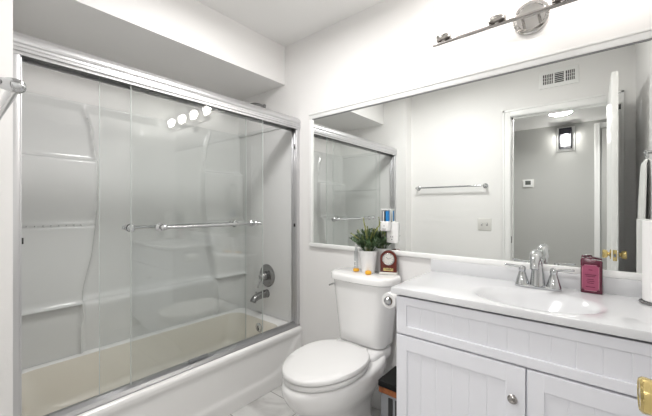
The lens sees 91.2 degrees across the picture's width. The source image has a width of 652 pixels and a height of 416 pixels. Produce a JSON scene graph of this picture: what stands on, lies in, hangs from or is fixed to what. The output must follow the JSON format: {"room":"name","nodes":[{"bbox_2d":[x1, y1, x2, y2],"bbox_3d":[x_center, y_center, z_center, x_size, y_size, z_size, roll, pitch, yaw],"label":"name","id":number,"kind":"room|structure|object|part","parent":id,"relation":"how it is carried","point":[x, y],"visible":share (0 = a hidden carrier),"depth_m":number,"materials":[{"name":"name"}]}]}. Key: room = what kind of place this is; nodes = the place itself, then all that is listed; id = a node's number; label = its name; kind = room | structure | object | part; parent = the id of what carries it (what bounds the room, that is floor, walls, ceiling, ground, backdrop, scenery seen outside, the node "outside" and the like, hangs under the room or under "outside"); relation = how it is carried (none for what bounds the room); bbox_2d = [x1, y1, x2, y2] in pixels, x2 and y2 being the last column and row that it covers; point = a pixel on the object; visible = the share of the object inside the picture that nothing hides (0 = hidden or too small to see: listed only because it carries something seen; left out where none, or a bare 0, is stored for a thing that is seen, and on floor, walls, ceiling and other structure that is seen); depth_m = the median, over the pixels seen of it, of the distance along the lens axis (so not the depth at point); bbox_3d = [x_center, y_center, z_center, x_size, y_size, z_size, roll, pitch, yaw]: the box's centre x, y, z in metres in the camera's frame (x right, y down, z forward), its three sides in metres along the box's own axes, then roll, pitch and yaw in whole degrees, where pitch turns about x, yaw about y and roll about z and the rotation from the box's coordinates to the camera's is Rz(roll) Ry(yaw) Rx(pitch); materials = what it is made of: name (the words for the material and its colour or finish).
{"room":"bathroom","nodes":[
{"label":"bathroom","id":0,"kind":"room"},
{"bbox_2d":[0,0,12,415],"bbox_3d":[-0.803,-0.013,0.706,2.662,2.437,0.253,0,0,40],"label":"wall","id":1,"kind":"structure","parent":0,"point":[6,6],"depth_m":1.09,"materials":[{"name":"white paint"}]},
{"bbox_2d":[0,77,26,119],"bbox_3d":[-0.813,-0.213,0.753,0.716,0.048,0.072,0,0,40],"label":"towel rail","id":2,"kind":"object","parent":1,"relation":"attached to","point":[12,87],"visible":1,"depth_m":0.56,"materials":[{"name":"silver metal"}]},
{"bbox_3d":[-0.800,-0.213,0.771,0.675,0.017,0.017,0,0,40],"label":"rail","id":3,"kind":"part","parent":2,"relation":"part of","materials":[{"name":"silver metal"}]},
{"bbox_3d":[-0.555,-0.213,0.540,0.048,0.048,0.072,0,0,40],"label":"post","id":4,"kind":"part","parent":2,"relation":"part of","materials":[{"name":"silver metal"}]},
{"bbox_2d":[22,62,237,134],"bbox_3d":[-1.381,-0.064,2.174,0.100,2.537,1.775,0,0,40],"label":"wall","id":5,"kind":"structure","parent":0,"point":[39,80],"depth_m":2.10,"materials":[{"name":"white paint"}]},
{"bbox_2d":[13,0,284,100],"bbox_3d":[-1.030,-1.087,2.048,0.600,0.290,1.522,0,0,40],"label":"soffit","id":6,"kind":"structure","parent":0,"point":[189,42],"depth_m":1.89,"materials":[{"name":"white paint"}]},
{"bbox_2d":[197,0,383,46],"bbox_3d":[-0.317,-1.282,1.292,2.662,0.100,1.775,0,0,40],"label":"ceiling","id":7,"kind":"structure","parent":0,"point":[284,22],"depth_m":2.01,"materials":[{"name":"white paint"}]},
{"bbox_2d":[228,385,380,415],"bbox_3d":[-0.392,1.245,0.350,3.950,0.080,3.520,0,0,40],"label":"floor","id":8,"kind":"structure","parent":0,"point":[272,403],"depth_m":1.92,"materials":[{"name":"tile"}]},
{"bbox_2d":[22,308,301,415],"bbox_3d":[-0.956,1.032,1.986,0.774,0.344,1.518,0,0,40],"label":"bathtub","id":9,"kind":"object","parent":8,"relation":"on","point":[224,385],"visible":0.91,"depth_m":1.92,"materials":[{"name":"white ceramic"}]},
{"bbox_2d":[22,91,290,369],"bbox_3d":[-0.991,0.110,2.015,0.686,1.499,1.520,0,0,40],"label":"tub surround","id":10,"kind":"object","parent":9,"relation":"on","point":[181,173],"visible":0.94,"depth_m":2.17,"materials":[{"name":"white plastic"}]},
{"bbox_2d":[250,289,269,302],"bbox_3d":[-0.525,0.694,2.501,0.068,0.088,0.160,0,0,40],"label":"tub spout","id":11,"kind":"object","parent":10,"relation":"attached to","point":[266,293],"visible":0.98,"depth_m":2.48,"materials":[{"name":"silver metal"}]},
{"bbox_3d":[-0.504,0.110,2.587,0.666,1.499,0.018,0,0,40],"label":"panel","id":12,"kind":"part","parent":10,"relation":"part of","materials":[{"name":"white plastic"}]},
{"bbox_2d":[256,264,274,287],"bbox_3d":[-0.499,0.541,2.525,0.180,0.180,0.089,0,0,40],"label":"shower valve","id":13,"kind":"object","parent":10,"relation":"attached to","point":[268,272],"visible":0.94,"depth_m":2.52,"materials":[{"name":"silver metal"}]},
{"bbox_2d":[13,31,300,415],"bbox_3d":[-0.696,0.099,1.770,0.156,1.523,1.518,0,0,40],"label":"sliding shower door","id":14,"kind":"structure","parent":9,"relation":"on","point":[27,49],"depth_m":1.46,"materials":[{"name":"silver glass"}]},
{"bbox_3d":[-0.946,0.095,1.531,0.077,0.042,0.042,0,0,40],"label":"bar post","id":15,"kind":"part","parent":14,"relation":"part of","materials":[{"name":"silver metal"}]},
{"bbox_3d":[-0.698,-0.615,1.772,0.073,0.096,1.518,0,0,40],"label":"header rail","id":16,"kind":"part","parent":14,"relation":"part of","materials":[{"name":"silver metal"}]},
{"bbox_3d":[-0.808,0.095,1.573,0.077,0.042,0.042,0,0,40],"label":"bar post","id":17,"kind":"part","parent":14,"relation":"part of","materials":[{"name":"silver metal"}]},
{"bbox_3d":[-0.518,0.920,2.455,0.072,0.072,0.019,0,0,40],"label":"overflow plate","id":18,"kind":"part","parent":9,"relation":"part of","materials":[{"name":"silver metal"}]},
{"bbox_2d":[282,267,400,415],"bbox_3d":[0.059,0.790,1.663,0.419,0.829,0.708,0,0,40],"label":"toilet","id":19,"kind":"object","parent":8,"relation":"on","point":[340,376],"visible":0.97,"depth_m":1.63,"materials":[{"name":"white ceramic"}]},
{"bbox_3d":[-0.004,0.784,1.581,0.370,0.024,0.472,0,0,40],"label":"seat","id":20,"kind":"part","parent":19,"relation":"part of","materials":[{"name":"white plastic"}]},
{"bbox_3d":[-0.002,0.756,1.584,0.374,0.028,0.484,0,0,40],"label":"seat lid","id":21,"kind":"part","parent":19,"relation":"part of","materials":[{"name":"white plastic"}]},
{"bbox_3d":[0.055,1.001,1.652,0.390,0.408,0.686,0,0,40],"label":"bowl","id":22,"kind":"part","parent":19,"relation":"part of","materials":[{"name":"white ceramic"}]},
{"bbox_2d":[353,244,358,271],"bbox_3d":[0.180,0.293,1.897,0.038,0.164,0.038,0,0,40],"label":"glass bottle","id":23,"kind":"object","parent":19,"relation":"on","point":[354,269],"visible":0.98,"depth_m":1.89,"materials":[{"name":"clear glass"}]},
{"bbox_3d":[0.219,0.592,1.851,0.388,0.352,0.194,0,0,40],"label":"tank","id":24,"kind":"part","parent":19,"relation":"part of","materials":[{"name":"white ceramic"}]},
{"bbox_3d":[0.218,0.398,1.849,0.412,0.043,0.219,0,0,40],"label":"tank lid","id":25,"kind":"part","parent":19,"relation":"part of","materials":[{"name":"white ceramic"}]},
{"bbox_2d":[348,218,386,272],"bbox_3d":[0.225,0.215,1.860,0.244,0.321,0.155,0,0,40],"label":"potted plant","id":26,"kind":"object","parent":19,"relation":"on","point":[368,256],"visible":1,"depth_m":1.84,"materials":[{"name":"green plant"}]},
{"bbox_3d":[0.248,0.311,1.866,0.112,0.129,0.112,0,0,40],"label":"pot","id":27,"kind":"part","parent":26,"relation":"part of","materials":[{"name":"white ceramic"}]},
{"bbox_2d":[379,250,397,274],"bbox_3d":[0.357,0.308,1.817,0.100,0.135,0.039,0,0,20],"label":"mantel clock","id":28,"kind":"object","parent":19,"relation":"on","point":[388,258],"visible":1,"depth_m":1.80,"materials":[{"name":"brown wood"}]},
{"bbox_3d":[0.352,0.347,1.803,0.056,0.016,0.004,0,0,20],"label":"name plate","id":29,"kind":"part","parent":28,"relation":"part of","materials":[{"name":"gold metal"}]},
{"bbox_2d":[378,366,396,415],"bbox_3d":[0.342,1.005,1.528,0.113,0.400,0.174,0,0,40],"label":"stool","id":30,"kind":"object","parent":8,"relation":"on","point":[387,383],"visible":0.52,"depth_m":1.48,"materials":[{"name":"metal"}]},
{"bbox_3d":[0.342,0.819,1.528,0.113,0.028,0.174,0,0,40],"label":"lid","id":31,"kind":"part","parent":30,"relation":"part of","materials":[{"name":"black leather"}]},
{"bbox_3d":[0.309,1.030,1.454,0.057,0.310,0.006,0,0,40],"label":"panel","id":32,"kind":"part","parent":30,"relation":"part of","materials":[{"name":"silver metal"}]},
{"bbox_2d":[397,294,651,415],"bbox_3d":[0.775,0.782,1.230,0.896,0.845,0.472,0,0,40],"label":"vanity cabinet","id":33,"kind":"object","parent":8,"relation":"on","point":[453,360],"visible":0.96,"depth_m":1.10,"materials":[{"name":"white paint"}]},
{"bbox_2d":[384,297,391,304],"bbox_3d":[0.346,0.425,1.488,0.094,0.040,0.157,0,0,40],"label":"toilet paper holder","id":34,"kind":"object","parent":33,"relation":"attached to","point":[387,301],"visible":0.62,"depth_m":1.45,"materials":[{"name":"silver metal"}]},
{"bbox_2d":[382,291,397,308],"bbox_3d":[0.317,0.425,1.498,0.070,0.070,0.098,0,0,40],"label":"toilet paper roll","id":35,"kind":"object","parent":34,"relation":"hanging from","point":[392,296],"visible":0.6,"depth_m":1.46,"materials":[{"name":"white paper"}]},
{"bbox_3d":[0.485,0.812,1.214,0.468,0.556,0.018,0,0,40],"label":"cabinet door","id":36,"kind":"part","parent":33,"relation":"part of","materials":[{"name":"white paint"}]},
{"bbox_3d":[0.624,0.638,1.068,0.031,0.031,0.029,0,0,40],"label":"door pull knob","id":37,"kind":"part","parent":33,"relation":"part of","materials":[{"name":"silver metal"}]},
{"bbox_2d":[391,259,651,341],"bbox_3d":[0.773,0.359,1.240,0.912,0.176,0.463,0,0,40],"label":"countertop","id":38,"kind":"structure","parent":33,"relation":"on","point":[491,288],"depth_m":1.22,"materials":[{"name":"stone"}]},
{"bbox_2d":[504,249,573,291],"bbox_3d":[0.856,0.250,1.300,0.244,0.165,0.140,0,0,40],"label":"sink faucet","id":39,"kind":"object","parent":38,"relation":"on","point":[537,278],"visible":1,"depth_m":1.30,"materials":[{"name":"silver metal"}]},
{"bbox_3d":[0.814,0.252,1.381,0.074,0.021,0.018,0,0,31],"label":"lever","id":40,"kind":"part","parent":39,"relation":"part of","materials":[{"name":"silver metal"}]},
{"bbox_3d":[0.840,0.283,1.366,0.054,0.078,0.054,0,0,40],"label":"handle","id":41,"kind":"part","parent":39,"relation":"part of","materials":[{"name":"silver metal"}]},
{"bbox_3d":[0.856,0.246,1.299,0.056,0.156,0.139,0,0,40],"label":"spout","id":42,"kind":"part","parent":39,"relation":"part of","materials":[{"name":"silver metal"}]},
{"bbox_3d":[0.882,0.326,1.331,0.166,0.013,0.054,0,0,40],"label":"plate","id":43,"kind":"part","parent":39,"relation":"part of","materials":[{"name":"silver metal"}]},
{"bbox_3d":[0.925,0.283,1.296,0.054,0.078,0.054,0,0,40],"label":"handle","id":44,"kind":"part","parent":39,"relation":"part of","materials":[{"name":"silver metal"}]},
{"bbox_3d":[0.944,0.252,1.273,0.018,0.021,0.074,0,0,-42],"label":"lever","id":45,"kind":"part","parent":39,"relation":"part of","materials":[{"name":"silver metal"}]},
{"bbox_2d":[580,257,602,294],"bbox_3d":[1.043,0.264,1.254,0.068,0.138,0.040,0,0,40],"label":"lotion bottle","id":46,"kind":"object","parent":38,"relation":"on","point":[591,270],"visible":1,"depth_m":1.24,"materials":[{"name":"pink plastic"}]},
{"bbox_2d":[638,298,651,305],"bbox_3d":[1.160,0.170,1.097,0.123,0.325,0.123,0,0,40],"label":"paper towel holder","id":47,"kind":"object","parent":38,"relation":"on","point":[641,300],"visible":0.63,"depth_m":1.11,"materials":[{"name":"silver metal"}]},
{"bbox_2d":[642,221,651,302],"bbox_3d":[1.160,0.184,1.097,0.104,0.278,0.104,0,0,40],"label":"paper towel roll","id":48,"kind":"object","parent":47,"relation":"on","point":[646,225],"visible":1,"depth_m":1.10,"materials":[{"name":"white paper"}]},
{"bbox_3d":[0.831,0.812,0.927,0.418,0.556,0.018,0,0,40],"label":"cabinet door","id":49,"kind":"part","parent":33,"relation":"part of","materials":[{"name":"white paint"}]},
{"bbox_2d":[238,0,651,385],"bbox_3d":[0.281,-0.064,2.014,2.862,2.537,0.100,0,0,40],"label":"wall","id":50,"kind":"structure","parent":0,"point":[386,47],"depth_m":1.88,"materials":[{"name":"white paint"}]},
{"bbox_2d":[250,103,265,107],"bbox_3d":[-0.576,-0.789,2.521,0.068,0.114,0.213,0,0,40],"label":"shower fixture","id":51,"kind":"object","parent":50,"relation":"attached to","point":[257,104],"visible":0.41,"depth_m":2.56,"materials":[{"name":"silver metal"}]},
{"bbox_2d":[371,386,380,410],"bbox_3d":[0.203,1.139,2.004,0.965,0.132,0.014,0,0,40],"label":"baseboard","id":52,"kind":"structure","parent":50,"relation":"attached to","point":[376,399],"depth_m":1.91,"materials":[{"name":"white paint"}]},
{"bbox_2d":[309,27,651,280],"bbox_3d":[0.573,-0.196,1.691,1.792,0.934,0.023,0,0,40],"label":"wall mirror","id":53,"kind":"object","parent":50,"relation":"attached to","point":[549,153],"visible":1,"depth_m":1.49,"materials":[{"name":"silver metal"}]},
{"bbox_2d":[387,222,398,242],"bbox_3d":[0.385,0.142,1.846,0.072,0.118,0.013,0,0,40],"label":"wall outlet","id":54,"kind":"object","parent":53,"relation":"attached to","point":[393,235],"visible":0.91,"depth_m":1.84,"materials":[{"name":"white plastic"}]},
{"bbox_2d":[380,209,390,230],"bbox_3d":[0.346,0.069,1.851,0.054,0.128,0.037,0,0,40],"label":"air freshener","id":55,"kind":"object","parent":54,"relation":"attached to","point":[385,225],"visible":0.98,"depth_m":1.84,"materials":[{"name":"white plastic"}]},
{"bbox_2d":[389,234,394,240],"bbox_3d":[0.382,0.173,1.843,0.034,0.040,0.003,0,0,40],"label":"socket","id":56,"kind":"object","parent":54,"relation":"attached to","point":[391,236],"depth_m":1.84,"materials":[{"name":"grey plastic"}]},
{"bbox_2d":[432,0,579,47],"bbox_3d":[0.869,-0.887,1.367,0.819,0.229,0.146,0,0,40],"label":"vanity light","id":57,"kind":"object","parent":50,"relation":"attached to","point":[532,16],"visible":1,"depth_m":1.42,"materials":[{"name":"silver metal"}]},
{"bbox_3d":[0.583,-0.914,1.579,0.054,0.086,0.054,0,0,40],"label":"light bulb","id":58,"kind":"part","parent":57,"relation":"part of","materials":[{"name":"white"}]},
{"bbox_3d":[0.583,-0.919,1.579,0.108,0.165,0.108,0,0,40],"label":"lamp shade","id":59,"kind":"part","parent":57,"relation":"part of","materials":[{"name":"clear glass"}]},
{"bbox_3d":[0.765,-0.914,1.428,0.054,0.086,0.054,0,0,40],"label":"light bulb","id":60,"kind":"part","parent":57,"relation":"part of","materials":[{"name":"white"}]},
{"bbox_3d":[0.910,-0.847,1.416,0.148,0.148,0.018,0,0,40],"label":"wall plate","id":61,"kind":"part","parent":57,"relation":"part of","materials":[{"name":"silver metal"}]},
{"bbox_2d":[431,259,641,297],"bbox_3d":[0.914,0.303,1.410,0.912,0.064,0.020,0,0,40],"label":"backsplash","id":62,"kind":"structure","parent":50,"relation":"attached to","point":[626,287],"depth_m":1.44,"materials":[{"name":"stone"}]},
{"bbox_2d":[637,376,651,415],"bbox_3d":[0.340,0.184,0.232,0.112,2.018,0.729,0,0,40],"label":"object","id":63,"kind":"structure","parent":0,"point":[644,384],"depth_m":0.47,"materials":[{"name":"gold metal"}]}
]}

